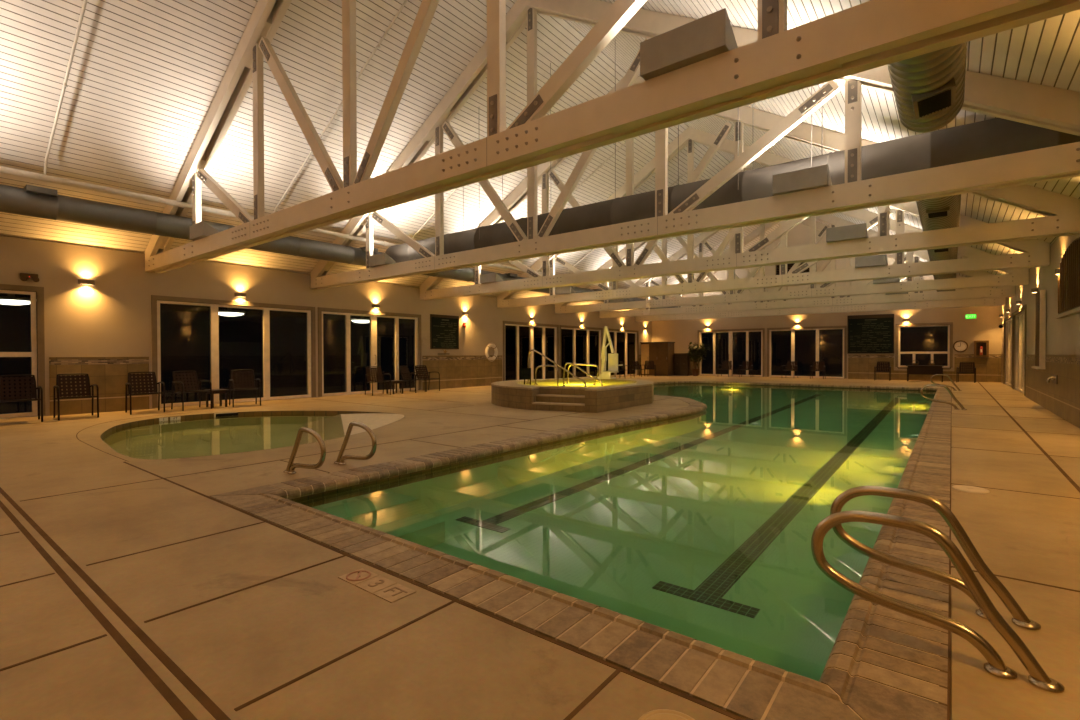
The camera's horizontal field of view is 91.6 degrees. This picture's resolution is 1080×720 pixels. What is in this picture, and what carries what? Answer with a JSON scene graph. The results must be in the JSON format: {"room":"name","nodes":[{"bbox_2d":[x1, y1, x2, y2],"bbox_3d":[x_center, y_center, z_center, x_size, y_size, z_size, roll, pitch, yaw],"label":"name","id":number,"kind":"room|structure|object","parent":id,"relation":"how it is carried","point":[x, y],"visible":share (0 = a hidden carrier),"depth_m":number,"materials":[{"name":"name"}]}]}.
{"room":"indoor swimming pool","nodes":[
{"label":"indoor swimming pool","id":0,"kind":"room"},
{"bbox_2d":[0,236,651,415],"bbox_3d":[-3.580,-0.750,19.568,0.250,3.620,34.390,0,1,38],"label":"wall","id":1,"kind":"structure","parent":0,"point":[111,317],"depth_m":12.30,"materials":[{"name":"paint"}]},
{"bbox_2d":[0,294,36,304],"bbox_3d":[-12.107,-1.413,12.020,0.840,0.300,0.840,0,1,38],"label":"lamp","id":2,"kind":"object","parent":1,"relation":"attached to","point":[10,299],"visible":0.73,"depth_m":11.85,"materials":[{"name":"paint"}]},
{"bbox_2d":[0,299,29,304],"bbox_3d":[-12.107,-1.310,12.021,0.770,0.095,0.770,0,1,38],"label":"diffuser","id":3,"kind":"object","parent":2,"relation":"attached to","point":[2,301],"depth_m":11.87,"materials":[{"name":"beige"}]},
{"bbox_2d":[0,284,44,417],"bbox_3d":[-10.937,-0.171,10.069,0.160,2.650,2.090,0,1,38],"label":"window","id":4,"kind":"structure","parent":1,"relation":"in","point":[37,330],"depth_m":10.76,"materials":[{"name":"paint"}]},
{"bbox_2d":[20,273,38,281],"bbox_3d":[-10.345,-1.667,10.635,0.121,0.171,0.284,0,1,38],"label":"exit light","id":5,"kind":"object","parent":1,"relation":"attached to","point":[23,276],"visible":1,"depth_m":10.62,"materials":[{"name":"red"}]},
{"bbox_2d":[78,279,94,284],"bbox_3d":[-9.790,-1.681,11.343,0.120,0.100,0.280,0,1,38],"label":"wall sconce","id":6,"kind":"object","parent":1,"relation":"attached to","point":[80,281],"visible":1,"depth_m":11.29,"materials":[{"name":"metal"}]},
{"bbox_2d":[218,308,245,315],"bbox_3d":[-9.256,-1.456,15.655,0.840,0.300,0.840,0,1,38],"label":"lamp","id":7,"kind":"object","parent":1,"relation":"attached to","point":[229,312],"visible":0.73,"depth_m":15.42,"materials":[{"name":"paint"}]},
{"bbox_2d":[219,312,243,315],"bbox_3d":[-9.256,-1.354,15.656,0.770,0.095,0.770,0,1,38],"label":"diffuser","id":8,"kind":"object","parent":7,"relation":"attached to","point":[220,313],"depth_m":15.44,"materials":[{"name":"beige"}]},
{"bbox_2d":[151,295,315,407],"bbox_3d":[-7.910,-0.217,13.928,0.160,2.650,4.020,0,1,38],"label":"door","id":9,"kind":"structure","parent":1,"relation":"in","point":[155,299],"depth_m":13.57,"materials":[{"name":"paint"}]},
{"bbox_2d":[0,289,623,331],"bbox_3d":[-4.921,-1.774,22.266,5.160,0.180,37.000,0,1,38],"label":"trim","id":10,"kind":"structure","parent":1,"relation":"attached to","point":[167,307],"depth_m":18.00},
{"bbox_2d":[49,355,640,415],"bbox_3d":[-3.549,0.449,19.399,0.026,1.225,34.140,0,1,38],"label":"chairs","id":11,"kind":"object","parent":1,"relation":"attached to","point":[110,374],"depth_m":11.88,"materials":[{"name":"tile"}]},
{"bbox_2d":[350,316,368,322],"bbox_3d":[-6.491,-1.499,19.180,0.840,0.300,0.840,0,1,38],"label":"lamp","id":12,"kind":"object","parent":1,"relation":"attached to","point":[362,319],"visible":0.73,"depth_m":18.88,"materials":[{"name":"paint"}]},
{"bbox_2d":[318,307,421,396],"bbox_3d":[-5.422,-0.255,17.079,0.187,2.650,3.830,0,1,38],"label":"door","id":13,"kind":"structure","parent":1,"relation":"in","point":[347,312],"depth_m":17.03,"materials":[{"name":"paint"}]},
{"bbox_2d":[430,314,458,348],"bbox_3d":[-3.514,-1.028,19.412,0.037,1.260,1.370,0,1,38],"label":"notice board","id":14,"kind":"object","parent":1,"relation":"attached to","point":[444,329],"visible":1,"depth_m":19.38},
{"bbox_2d":[485,343,497,360],"bbox_3d":[-1.974,-0.321,21.269,0.181,0.757,0.757,0,1,38],"label":"life ring","id":15,"kind":"object","parent":1,"relation":"hanging from","point":[489,345],"visible":1,"depth_m":21.19,"materials":[{"name":"white plastic"}]},
{"bbox_2d":[503,321,558,380],"bbox_3d":[-0.376,-0.333,23.535,0.160,2.650,3.940,0,1,38],"label":"door","id":16,"kind":"structure","parent":1,"relation":"in","point":[518,340],"depth_m":23.48,"materials":[{"name":"paint"}]},
{"bbox_2d":[559,325,602,377],"bbox_3d":[2.099,-0.371,26.691,0.160,2.650,3.920,0,1,38],"label":"door","id":17,"kind":"structure","parent":1,"relation":"in","point":[583,345],"depth_m":26.71,"materials":[{"name":"paint"}]},
{"bbox_2d":[605,328,638,376],"bbox_3d":[4.614,-0.410,29.897,0.160,2.650,3.970,0,1,38],"label":"door","id":18,"kind":"structure","parent":1,"relation":"in","point":[625,344],"depth_m":30.33,"materials":[{"name":"paint"}]},
{"bbox_2d":[0,375,1079,719],"bbox_3d":[2.928,1.897,14.337,16.970,1.600,34.640,0,1,38],"label":"floor","id":19,"kind":"structure","parent":0,"point":[457,661],"depth_m":2.77,"materials":[{"name":"concrete"}]},
{"bbox_2d":[0,375,42,421],"bbox_3d":[-9.876,0.730,9.945,0.690,0.890,0.626,0,1,42],"label":"chair","id":20,"kind":"object","parent":19,"relation":"on","point":[6,382],"visible":1,"depth_m":10.10,"materials":[{"name":"plastic"}]},
{"bbox_2d":[53,373,98,419],"bbox_3d":[-9.388,0.722,10.616,0.690,0.890,0.626,0,1,41],"label":"chair","id":21,"kind":"object","parent":19,"relation":"on","point":[57,388],"visible":1,"depth_m":10.72,"materials":[{"name":"plastic"}]},
{"bbox_2d":[125,372,164,414],"bbox_3d":[-8.719,0.711,11.582,0.690,0.890,0.626,0,1,44],"label":"chair","id":22,"kind":"object","parent":19,"relation":"on","point":[157,391],"visible":1,"depth_m":11.70,"materials":[{"name":"plastic"}]},
{"bbox_2d":[171,371,211,410],"bbox_3d":[-8.170,0.702,12.282,0.690,0.890,0.626,0,1,34],"label":"chair","id":23,"kind":"object","parent":19,"relation":"on","point":[178,380],"visible":1,"depth_m":12.36,"materials":[{"name":"plastic"}]},
{"bbox_2d":[206,389,228,407],"bbox_3d":[-7.857,0.930,12.756,0.420,0.420,0.400,0,1,38],"label":"side table","id":24,"kind":"object","parent":19,"relation":"on","point":[214,391],"visible":0.79,"depth_m":12.72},
{"bbox_2d":[229,370,260,406],"bbox_3d":[-7.382,0.692,13.122,0.626,0.890,0.690,-1,1,-38],"label":"chair","id":25,"kind":"object","parent":19,"relation":"on","point":[232,381],"visible":1,"depth_m":13.27,"materials":[{"name":"plastic"}]},
{"bbox_2d":[101,411,394,458],"bbox_3d":[-5.030,1.315,9.590,5.431,0.300,4.948,0,1,38],"label":"pool","id":26,"kind":"object","parent":19,"relation":"in","point":[171,441],"visible":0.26,"depth_m":9.92,"materials":[{"name":"liquid"}]},
{"bbox_2d":[124,414,340,427],"bbox_3d":[-5.031,1.235,9.589,5.431,0.001,4.948,0,1,38],"label":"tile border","id":27,"kind":"object","parent":26,"relation":"in","point":[257,416],"visible":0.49,"depth_m":10.99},
{"bbox_2d":[299,413,404,444],"bbox_3d":[-3.468,1.304,9.883,1.952,0.300,4.962,0,1,-22],"label":"steps","id":28,"kind":"structure","parent":26,"relation":"attached to","point":[333,427],"depth_m":10.23,"materials":[{"name":"paint"}]},
{"bbox_2d":[283,427,325,473],"bbox_3d":[-2.421,0.953,5.393,0.786,0.522,0.083,0,1,38],"label":"pool handrail","id":29,"kind":"object","parent":19,"relation":"on","point":[290,469],"visible":1,"depth_m":5.37,"materials":[{"name":"metal"}]},
{"bbox_2d":[334,422,376,464],"bbox_3d":[-2.063,0.947,5.849,0.786,0.522,0.083,0,1,38],"label":"pool handrail","id":30,"kind":"object","parent":19,"relation":"on","point":[340,460],"visible":1,"depth_m":5.82,"materials":[{"name":"metal"}]},
{"bbox_2d":[338,568,415,602],"bbox_3d":[-0.893,1.218,2.857,0.490,0.016,0.156,0,1,38],"label":"depth marker","id":31,"kind":"object","parent":19,"relation":"on","point":[386,589],"visible":1,"depth_m":2.84,"materials":[{"name":"tile"}]},
{"bbox_2d":[365,366,390,395],"bbox_3d":[-5.129,0.651,16.563,0.626,0.890,0.690,-1,1,-40],"label":"chair","id":32,"kind":"object","parent":19,"relation":"on","point":[377,370],"visible":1,"depth_m":16.70,"materials":[{"name":"plastic"}]},
{"bbox_2d":[386,380,403,393],"bbox_3d":[-4.704,0.879,17.019,0.420,0.420,0.450,0,1,38],"label":"side table","id":33,"kind":"object","parent":19,"relation":"on","point":[393,382],"visible":0.85,"depth_m":16.97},
{"bbox_2d":[399,366,425,392],"bbox_3d":[-4.301,0.638,17.616,0.690,0.890,0.626,0,1,18],"label":"chair","id":34,"kind":"object","parent":19,"relation":"on","point":[403,369],"visible":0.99,"depth_m":17.62,"materials":[{"name":"plastic"}]},
{"bbox_2d":[415,365,439,391],"bbox_3d":[-3.938,0.631,18.245,0.690,0.890,0.626,0,1,38],"label":"chair","id":35,"kind":"object","parent":19,"relation":"on","point":[418,366],"visible":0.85,"depth_m":18.35,"materials":[{"name":"plastic"}]},
{"bbox_2d":[0,382,1079,719],"bbox_3d":[2.920,1.103,14.321,16.470,0.018,34.120,0,1,38],"label":"floor joints","id":36,"kind":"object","parent":19,"relation":"attached to","point":[165,691],"depth_m":2.50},
{"bbox_2d":[491,378,653,412],"bbox_3d":[0.907,0.853,14.245,4.187,0.500,5.120,0,1,38],"label":"tub","id":37,"kind":"object","parent":19,"relation":"on","point":[511,393],"visible":0.94,"depth_m":12.12,"materials":[{"name":"tile"}]},
{"bbox_2d":[519,368,530,384],"bbox_3d":[-0.361,0.407,13.220,0.360,0.420,0.062,0,1,38],"label":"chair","id":38,"kind":"object","parent":37,"relation":"on","point":[524,373],"visible":1,"depth_m":13.19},
{"bbox_2d":[525,381,630,386],"bbox_3d":[1.016,0.672,14.367,3.151,0.001,3.861,0,1,38],"label":"water","id":39,"kind":"object","parent":37,"relation":"in","point":[571,383],"visible":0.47,"depth_m":14.84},
{"bbox_2d":[534,365,558,385],"bbox_3d":[0.166,0.405,13.002,0.729,0.566,0.112,0,1,30],"label":"grab rail","id":40,"kind":"object","parent":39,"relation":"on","point":[535,383],"visible":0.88,"depth_m":12.98,"materials":[{"name":"metal"}]},
{"bbox_2d":[526,349,585,386],"bbox_3d":[0.394,0.211,13.038,1.874,0.958,0.104,0,1,38],"label":"stair rail","id":41,"kind":"object","parent":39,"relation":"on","point":[582,380],"visible":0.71,"depth_m":13.07,"materials":[{"name":"metal"}]},
{"bbox_2d":[562,362,602,385],"bbox_3d":[1.065,0.374,13.150,1.254,0.624,0.104,0,1,38],"label":"stair rail","id":42,"kind":"object","parent":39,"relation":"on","point":[567,362],"visible":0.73,"depth_m":13.26,"materials":[{"name":"metal"}]},
{"bbox_2d":[567,364,598,384],"bbox_3d":[1.145,0.391,14.230,1.048,0.579,0.104,0,1,38],"label":"grab rail","id":43,"kind":"object","parent":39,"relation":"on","point":[570,364],"visible":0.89,"depth_m":14.10,"materials":[{"name":"metal"}]},
{"bbox_2d":[597,326,622,378],"bbox_3d":[2.117,-0.230,16.049,0.803,1.624,0.488,0,1,38],"label":"lift","id":44,"kind":"object","parent":37,"relation":"on","point":[613,365],"visible":0.98,"depth_m":16.12,"materials":[{"name":"white metal"}]},
{"bbox_2d":[289,383,935,680],"bbox_3d":[3.762,1.427,13.547,10.026,0.606,21.495,0,1,38],"label":"swimming pool","id":45,"kind":"object","parent":19,"relation":"in","point":[674,519],"visible":0.38,"depth_m":5.86,"materials":[{"name":"liquid"}]},
{"bbox_2d":[319,492,444,547],"bbox_3d":[-1.664,1.699,4.980,0.850,0.510,1.250,0,1,38],"label":"steps","id":46,"kind":"structure","parent":45,"relation":"attached to","point":[392,513],"depth_m":5.13,"materials":[{"name":"paint"}]},
{"bbox_2d":[210,381,950,719],"bbox_3d":[3.762,1.135,13.544,10.772,0.087,22.241,0,1,38],"label":"pool coping","id":47,"kind":"structure","parent":45,"relation":"attached to","point":[927,471],"depth_m":2.57,"materials":[{"name":"stone"}]},
{"bbox_2d":[235,381,941,719],"bbox_3d":[3.762,1.138,13.544,10.766,0.087,22.235,0,1,38],"label":"trim","id":48,"kind":"structure","parent":45,"relation":"attached to","point":[763,717],"depth_m":2.37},
{"bbox_2d":[456,415,766,532],"bbox_3d":[5.000,1.559,12.886,0.700,0.300,18.380,0,1,38],"label":"lane line","id":49,"kind":"object","parent":45,"relation":"on","point":[490,523],"visible":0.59,"depth_m":7.11,"materials":[{"name":"tile"}]},
{"bbox_2d":[652,420,880,617],"bbox_3d":[6.900,1.574,11.193,0.780,0.302,18.500,0,1,38],"label":"lane line","id":50,"kind":"object","parent":45,"relation":"on","point":[711,591],"visible":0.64,"depth_m":4.93,"materials":[{"name":"tile"}]},
{"bbox_2d":[654,384,935,422],"bbox_3d":[3.762,1.203,13.545,10.026,0.001,21.495,0,1,38],"label":"pool water","id":51,"kind":"object","parent":45,"relation":"in","point":[908,406],"visible":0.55,"depth_m":15.20,"materials":[{"name":"liquid"}]},
{"bbox_2d":[640,342,674,375],"bbox_3d":[7.032,-0.076,31.404,1.810,1.980,0.960,0,1,38],"label":"tall cabinet","id":52,"kind":"object","parent":19,"relation":"on","point":[661,353],"visible":0.97,"depth_m":30.93,"materials":[{"name":"wood"}]},
{"bbox_2d":[638,709,694,719],"bbox_3d":[0.430,1.224,1.724,0.230,0.015,0.229,0,1,38],"label":"lid","id":53,"kind":"object","parent":19,"relation":"on","point":[659,714],"visible":1,"depth_m":1.80,"materials":[{"name":"plastic"}]},
{"bbox_2d":[673,353,692,375],"bbox_3d":[8.470,0.260,31.011,0.900,1.310,0.850,0,1,38],"label":"cabinet","id":54,"kind":"object","parent":19,"relation":"on","point":[682,366],"visible":0.96,"depth_m":30.70,"materials":[{"name":"wood"}]},
{"bbox_2d":[687,342,708,375],"bbox_3d":[9.092,-0.066,30.081,1.488,1.978,1.235,0,1,38],"label":"potted plant","id":55,"kind":"object","parent":19,"relation":"on","point":[696,354],"visible":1,"depth_m":30.08,"materials":[{"name":"green plant"}]},
{"bbox_2d":[718,361,731,376],"bbox_3d":[10.348,0.484,29.324,0.626,0.890,0.690,0,1,38],"label":"chair","id":56,"kind":"object","parent":19,"relation":"on","point":[728,364],"visible":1,"depth_m":29.49,"materials":[{"name":"plastic"}]},
{"bbox_2d":[739,361,752,376],"bbox_3d":[11.249,0.489,28.618,0.626,0.890,0.690,0,1,32],"label":"chair","id":57,"kind":"object","parent":19,"relation":"on","point":[743,366],"visible":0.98,"depth_m":28.80,"materials":[{"name":"plastic"}]},
{"bbox_2d":[782,361,797,375],"bbox_3d":[12.989,0.499,27.253,0.626,0.890,0.690,0,1,44],"label":"chair","id":58,"kind":"object","parent":19,"relation":"on","point":[793,365],"visible":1,"depth_m":27.40,"materials":[{"name":"plastic"}]},
{"bbox_2d":[810,361,825,378],"bbox_3d":[14.006,0.504,26.456,0.626,0.890,0.690,0,1,36],"label":"chair","id":59,"kind":"object","parent":19,"relation":"on","point":[822,364],"visible":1,"depth_m":26.59,"materials":[{"name":"plastic"}]},
{"bbox_2d":[874,361,890,380],"bbox_3d":[16.110,0.517,24.679,0.626,0.890,0.690,0,1,38],"label":"chair","id":60,"kind":"object","parent":19,"relation":"on","point":[886,365],"visible":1,"depth_m":24.81,"materials":[{"name":"plastic"}]},
{"bbox_2d":[906,365,943,381],"bbox_3d":[17.366,0.607,23.689,1.350,0.720,0.750,0,1,38],"label":"table","id":61,"kind":"object","parent":19,"relation":"on","point":[911,369],"visible":0.94,"depth_m":23.48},
{"bbox_2d":[830,486,1040,629],"bbox_3d":[1.941,0.949,2.645,0.852,0.567,0.098,0,1,38],"label":"pool handrail","id":62,"kind":"object","parent":19,"relation":"on","point":[1019,618],"visible":0.77,"depth_m":2.60,"materials":[{"name":"metal"}]},
{"bbox_2d":[811,510,1064,692],"bbox_3d":[1.609,0.954,2.206,0.852,0.567,0.098,0,1,38],"label":"pool handrail","id":63,"kind":"object","parent":19,"relation":"on","point":[994,665],"visible":1,"depth_m":2.14,"materials":[{"name":"metal"}]},
{"bbox_2d":[920,384,966,409],"bbox_3d":[9.140,0.837,11.906,0.852,0.567,0.098,0,1,38],"label":"pool handrail","id":64,"kind":"object","parent":19,"relation":"on","point":[928,385],"visible":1,"depth_m":11.88,"materials":[{"name":"metal"}]},
{"bbox_2d":[930,374,961,390],"bbox_3d":[13.830,0.765,17.886,0.852,0.567,0.098,0,1,38],"label":"pool handrail","id":65,"kind":"object","parent":19,"relation":"on","point":[948,376],"visible":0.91,"depth_m":17.83,"materials":[{"name":"metal"}]},
{"bbox_2d":[956,362,975,382],"bbox_3d":[18.483,0.531,22.755,0.626,0.890,0.690,0,1,43],"label":"chair","id":66,"kind":"object","parent":19,"relation":"on","point":[969,370],"visible":0.99,"depth_m":22.88,"materials":[{"name":"plastic"}]},
{"bbox_2d":[952,485,989,493],"bbox_3d":[3.951,1.184,4.820,0.270,0.015,0.268,0,1,38],"label":"lid","id":67,"kind":"object","parent":19,"relation":"on","point":[970,489],"visible":1,"depth_m":4.79,"materials":[{"name":"plastic"}]},
{"bbox_2d":[0,0,1079,311],"bbox_3d":[2.911,-4.951,14.268,17.070,5.125,34.540,0,1,38],"label":"ceiling","id":68,"kind":"structure","parent":0,"point":[145,76],"depth_m":10.09,"materials":[{"name":"wood"}]},
{"bbox_2d":[0,0,723,298],"bbox_3d":[0.205,-5.042,16.319,5.680,3.575,33.930,0,1,38],"label":"pipe","id":69,"kind":"object","parent":68,"relation":"hanging from","point":[5,170],"visible":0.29,"depth_m":10.17,"materials":[{"name":"metal"}]},
{"bbox_2d":[145,0,1079,272],"bbox_3d":[-2.623,-4.619,7.212,16.430,5.207,0.346,0,1,38],"label":"roof truss","id":70,"kind":"object","parent":68,"relation":"attached to","point":[872,34],"visible":0.98,"depth_m":5.13,"materials":[{"name":"paint"}]},
{"bbox_2d":[190,221,219,240],"bbox_3d":[-6.452,-2.475,10.165,0.690,0.270,0.360,0,1,38],"label":"uplight","id":71,"kind":"object","parent":70,"relation":"on","point":[202,229],"visible":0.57,"depth_m":9.94,"materials":[{"name":"beige"}]},
{"bbox_2d":[640,8,737,80],"bbox_3d":[1.189,-2.432,4.173,0.690,0.270,0.360,0,1,38],"label":"uplight","id":72,"kind":"object","parent":70,"relation":"on","point":[710,35],"visible":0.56,"depth_m":4.00,"materials":[{"name":"beige"}]},
{"bbox_2d":[310,0,1079,288],"bbox_3d":[-0.155,-4.657,10.360,16.430,5.207,0.346,0,1,38],"label":"roof truss","id":73,"kind":"object","parent":68,"relation":"attached to","point":[1053,108],"visible":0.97,"depth_m":8.16,"materials":[{"name":"paint"}]},
{"bbox_2d":[369,253,396,266],"bbox_3d":[-3.984,-2.513,13.312,0.690,0.270,0.360,0,1,38],"label":"uplight","id":74,"kind":"object","parent":73,"relation":"on","point":[379,259],"visible":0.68,"depth_m":13.11,"materials":[{"name":"beige"}]},
{"bbox_2d":[773,164,831,195],"bbox_3d":[3.657,-2.470,7.320,0.690,0.270,0.360,0,1,38],"label":"uplight","id":75,"kind":"object","parent":73,"relation":"on","point":[815,177],"visible":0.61,"depth_m":7.16,"materials":[{"name":"beige"}]},
{"bbox_2d":[385,63,1079,262],"bbox_3d":[1.330,-4.633,10.746,14.310,4.400,0.832,0,1,38],"label":"roof truss","id":76,"kind":"object","parent":68,"relation":"hanging from","point":[994,137],"visible":0.38,"depth_m":8.18,"materials":[{"name":"wood"}]},
{"bbox_2d":[0,184,677,308],"bbox_3d":[-2.215,-2.919,18.142,0.581,0.482,33.771,0,1,38],"label":"air duct","id":77,"kind":"object","parent":76,"relation":"attached to","point":[30,200],"visible":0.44,"depth_m":10.60,"materials":[{"name":"metal"}]},
{"bbox_2d":[24,184,56,196],"bbox_3d":[-8.938,-3.004,9.389,0.360,0.100,0.400,0,1,38],"label":"vent register","id":78,"kind":"object","parent":77,"relation":"attached to","point":[28,189],"depth_m":9.28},
{"bbox_2d":[360,246,377,252],"bbox_3d":[-4.804,-3.067,14.660,0.360,0.100,0.400,0,1,38],"label":"vent register","id":79,"kind":"object","parent":77,"relation":"attached to","point":[363,249],"depth_m":14.51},
{"bbox_2d":[420,77,1079,299],"bbox_3d":[2.313,-4.695,13.507,16.430,5.207,0.346,0,1,38],"label":"roof truss","id":80,"kind":"object","parent":68,"relation":"attached to","point":[1062,212],"visible":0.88,"depth_m":11.34,"materials":[{"name":"paint"}]},
{"bbox_2d":[480,273,503,283],"bbox_3d":[-1.515,-2.550,16.459,0.690,0.270,0.360,0,1,38],"label":"uplight","id":81,"kind":"object","parent":80,"relation":"on","point":[491,277],"visible":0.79,"depth_m":16.27,"materials":[{"name":"beige"}]},
{"bbox_2d":[826,223,868,242],"bbox_3d":[6.125,-2.508,10.467,0.690,0.270,0.360,0,1,38],"label":"uplight","id":82,"kind":"object","parent":80,"relation":"on","point":[857,231],"visible":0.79,"depth_m":10.32,"materials":[{"name":"beige"}]},
{"bbox_2d":[497,127,1049,307],"bbox_3d":[4.782,-4.733,16.654,16.430,5.207,0.346,0,1,38],"label":"roof truss","id":83,"kind":"object","parent":68,"relation":"attached to","point":[1035,252],"visible":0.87,"depth_m":15.15,"materials":[{"name":"paint"}]},
{"bbox_2d":[555,286,575,294],"bbox_3d":[0.953,-2.588,19.607,0.690,0.270,0.360,0,1,38],"label":"uplight","id":84,"kind":"object","parent":83,"relation":"on","point":[566,289],"visible":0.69,"depth_m":19.43,"materials":[{"name":"beige"}]},
{"bbox_2d":[855,254,887,267],"bbox_3d":[8.594,-2.546,13.615,0.690,0.270,0.360,0,1,38],"label":"uplight","id":85,"kind":"object","parent":83,"relation":"on","point":[874,260],"visible":0.81,"depth_m":13.46,"materials":[{"name":"beige"}]},
{"bbox_2d":[555,168,1028,313],"bbox_3d":[7.250,-4.771,19.802,16.430,5.207,0.346,0,1,38],"label":"roof truss","id":86,"kind":"object","parent":68,"relation":"attached to","point":[1019,276],"visible":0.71,"depth_m":18.04,"materials":[{"name":"paint"}]},
{"bbox_2d":[873,278,899,283],"bbox_3d":[11.062,-2.584,16.762,0.690,0.270,0.360,0,1,38],"label":"uplight","id":87,"kind":"object","parent":86,"relation":"on","point":[888,280],"visible":0.46,"depth_m":16.61,"materials":[{"name":"beige"}]},
{"bbox_2d":[600,214,1014,317],"bbox_3d":[9.718,-4.809,22.949,16.430,5.207,0.346,0,1,38],"label":"roof truss","id":88,"kind":"object","parent":68,"relation":"attached to","point":[1001,291],"visible":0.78,"depth_m":21.47,"materials":[{"name":"paint"}]},
{"bbox_2d":[635,218,1005,321],"bbox_3d":[12.187,-4.847,26.097,16.430,5.207,0.346,0,1,38],"label":"roof truss","id":89,"kind":"object","parent":68,"relation":"attached to","point":[753,235],"visible":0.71,"depth_m":25.03,"materials":[{"name":"paint"}]},
{"bbox_2d":[888,42,966,132],"bbox_3d":[0.916,-2.768,1.472,0.592,0.652,11.400,0,1,38],"label":"air duct","id":90,"kind":"object","parent":68,"relation":"hanging from","point":[928,88],"visible":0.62,"depth_m":4.99,"materials":[{"name":"metal"}]},
{"bbox_2d":[911,77,955,118],"bbox_3d":[3.874,-2.564,5.167,0.340,0.141,0.480,0,1,38],"label":"vent register","id":91,"kind":"object","parent":90,"relation":"attached to","point":[942,97],"depth_m":5.08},
{"bbox_2d":[918,89,950,116],"bbox_3d":[3.880,-2.515,5.162,0.257,0.057,0.400,0,1,38],"label":"grille","id":92,"kind":"object","parent":90,"relation":"attached to","point":[936,102],"depth_m":5.14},
{"bbox_2d":[916,194,960,291],"bbox_3d":[12.070,-2.921,15.695,0.632,0.668,20.150,0,1,38],"label":"air duct","id":93,"kind":"object","parent":68,"relation":"hanging from","point":[941,212],"visible":0.34,"depth_m":9.69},
{"bbox_2d":[928,211,946,217],"bbox_3d":[6.872,-2.510,9.069,0.260,0.006,0.380,0,1,38],"label":"grille","id":94,"kind":"object","parent":93,"relation":"attached to","point":[931,214],"depth_m":9.04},
{"bbox_2d":[926,206,949,217],"bbox_3d":[6.871,-2.546,9.069,0.320,0.065,0.440,0,1,38],"label":"vent register","id":95,"kind":"object","parent":93,"relation":"attached to","point":[930,213],"depth_m":8.97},
{"bbox_2d":[652,223,1001,378],"bbox_3d":[13.527,-3.271,27.816,16.470,8.412,0.250,0,1,38],"label":"wall","id":96,"kind":"structure","parent":0,"point":[985,327],"depth_m":26.97,"materials":[{"name":"paint"}]},
{"bbox_2d":[698,328,764,376],"bbox_3d":[10.815,-0.424,29.864,3.760,2.650,0.187,0,1,38],"label":"door","id":97,"kind":"structure","parent":96,"relation":"in","point":[762,330],"depth_m":29.81,"materials":[{"name":"paint"}]},
{"bbox_2d":[775,262,816,274],"bbox_3d":[13.457,-4.814,27.660,2.000,0.900,0.048,0,1,38],"label":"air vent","id":98,"kind":"object","parent":96,"relation":"in","point":[789,266],"visible":0.19,"depth_m":27.86,"materials":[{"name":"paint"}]},
{"bbox_2d":[767,326,846,378],"bbox_3d":[13.892,-0.408,27.468,3.780,2.650,0.160,0,1,38],"label":"door","id":99,"kind":"structure","parent":96,"relation":"in","point":[792,329],"depth_m":27.43,"materials":[{"name":"paint"}]},
{"bbox_2d":[693,361,953,380],"bbox_3d":[12.831,0.332,28.235,14.850,1.200,0.018,0,1,38],"label":"trim","id":100,"kind":"structure","parent":96,"relation":"attached to","point":[898,374],"depth_m":24.46,"materials":[{"name":"tile"}]},
{"bbox_2d":[847,314,893,353],"bbox_3d":[16.120,-1.259,25.620,1.940,1.900,0.037,0,1,38],"label":"notice board","id":101,"kind":"object","parent":96,"relation":"attached to","point":[866,334],"visible":1,"depth_m":25.60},
{"bbox_2d":[895,322,952,369],"bbox_3d":[17.814,-0.641,24.390,2.150,2.140,0.160,0,1,38],"label":"window","id":102,"kind":"structure","parent":96,"relation":"in","point":[949,352],"depth_m":24.28,"materials":[{"name":"paint"}]},
{"bbox_2d":[848,354,1000,381],"bbox_3d":[17.654,0.346,24.452,5.750,1.225,0.026,0,1,38],"label":"trim","id":103,"kind":"structure","parent":96,"relation":"attached to","point":[860,366],"depth_m":23.64,"materials":[{"name":"tile"}]},
{"bbox_2d":[953,340,967,351],"bbox_3d":[18.822,-0.614,23.495,0.540,0.540,0.056,0,1,38],"label":"wall clock","id":104,"kind":"object","parent":96,"relation":"attached to","point":[959,346],"visible":1,"depth_m":23.50,"materials":[{"name":"white plastic"}]},
{"bbox_2d":[974,340,988,356],"bbox_3d":[19.349,-0.491,23.017,0.500,0.720,0.130,0,1,38],"label":"upper cabinet","id":105,"kind":"object","parent":96,"relation":"attached to","point":[977,344],"visible":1,"depth_m":23.01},
{"bbox_2d":[1002,234,1079,389],"bbox_3d":[9.577,-0.677,9.251,0.250,3.620,34.390,0,1,38],"label":"wall","id":106,"kind":"structure","parent":0,"point":[1062,334],"depth_m":11.53,"materials":[{"name":"paint"}]},
{"bbox_2d":[1003,313,1012,388],"bbox_3d":[17.853,-0.341,19.928,0.160,2.650,3.920,0,1,38],"label":"door","id":107,"kind":"structure","parent":106,"relation":"in","point":[1009,323],"depth_m":20.34,"materials":[{"name":"paint"}]},
{"bbox_2d":[1013,304,1026,395],"bbox_3d":[15.292,-0.301,16.662,0.160,2.650,3.820,0,1,38],"label":"door","id":108,"kind":"structure","parent":106,"relation":"in","point":[1021,318],"depth_m":17.07,"materials":[{"name":"paint"}]},
{"bbox_2d":[1031,290,1045,368],"bbox_3d":[11.765,-0.699,12.389,0.140,1.810,1.070,0,1,38],"label":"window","id":109,"kind":"structure","parent":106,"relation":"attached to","point":[1040,316],"depth_m":11.99,"materials":[{"name":"paint"}]},
{"bbox_2d":[1001,354,1079,427],"bbox_3d":[9.398,0.521,9.247,0.026,1.225,34.140,0,1,38],"label":"trim","id":110,"kind":"structure","parent":106,"relation":"attached to","point":[1062,399],"depth_m":10.58,"materials":[{"name":"tile"}]},
{"bbox_2d":[1056,237,1079,318],"bbox_3d":[9.261,-1.435,9.114,0.075,1.260,3.240,0,1,38],"label":"arched window","id":111,"kind":"structure","parent":106,"relation":"in","point":[1069,272],"depth_m":9.31,"materials":[{"name":"paint"}]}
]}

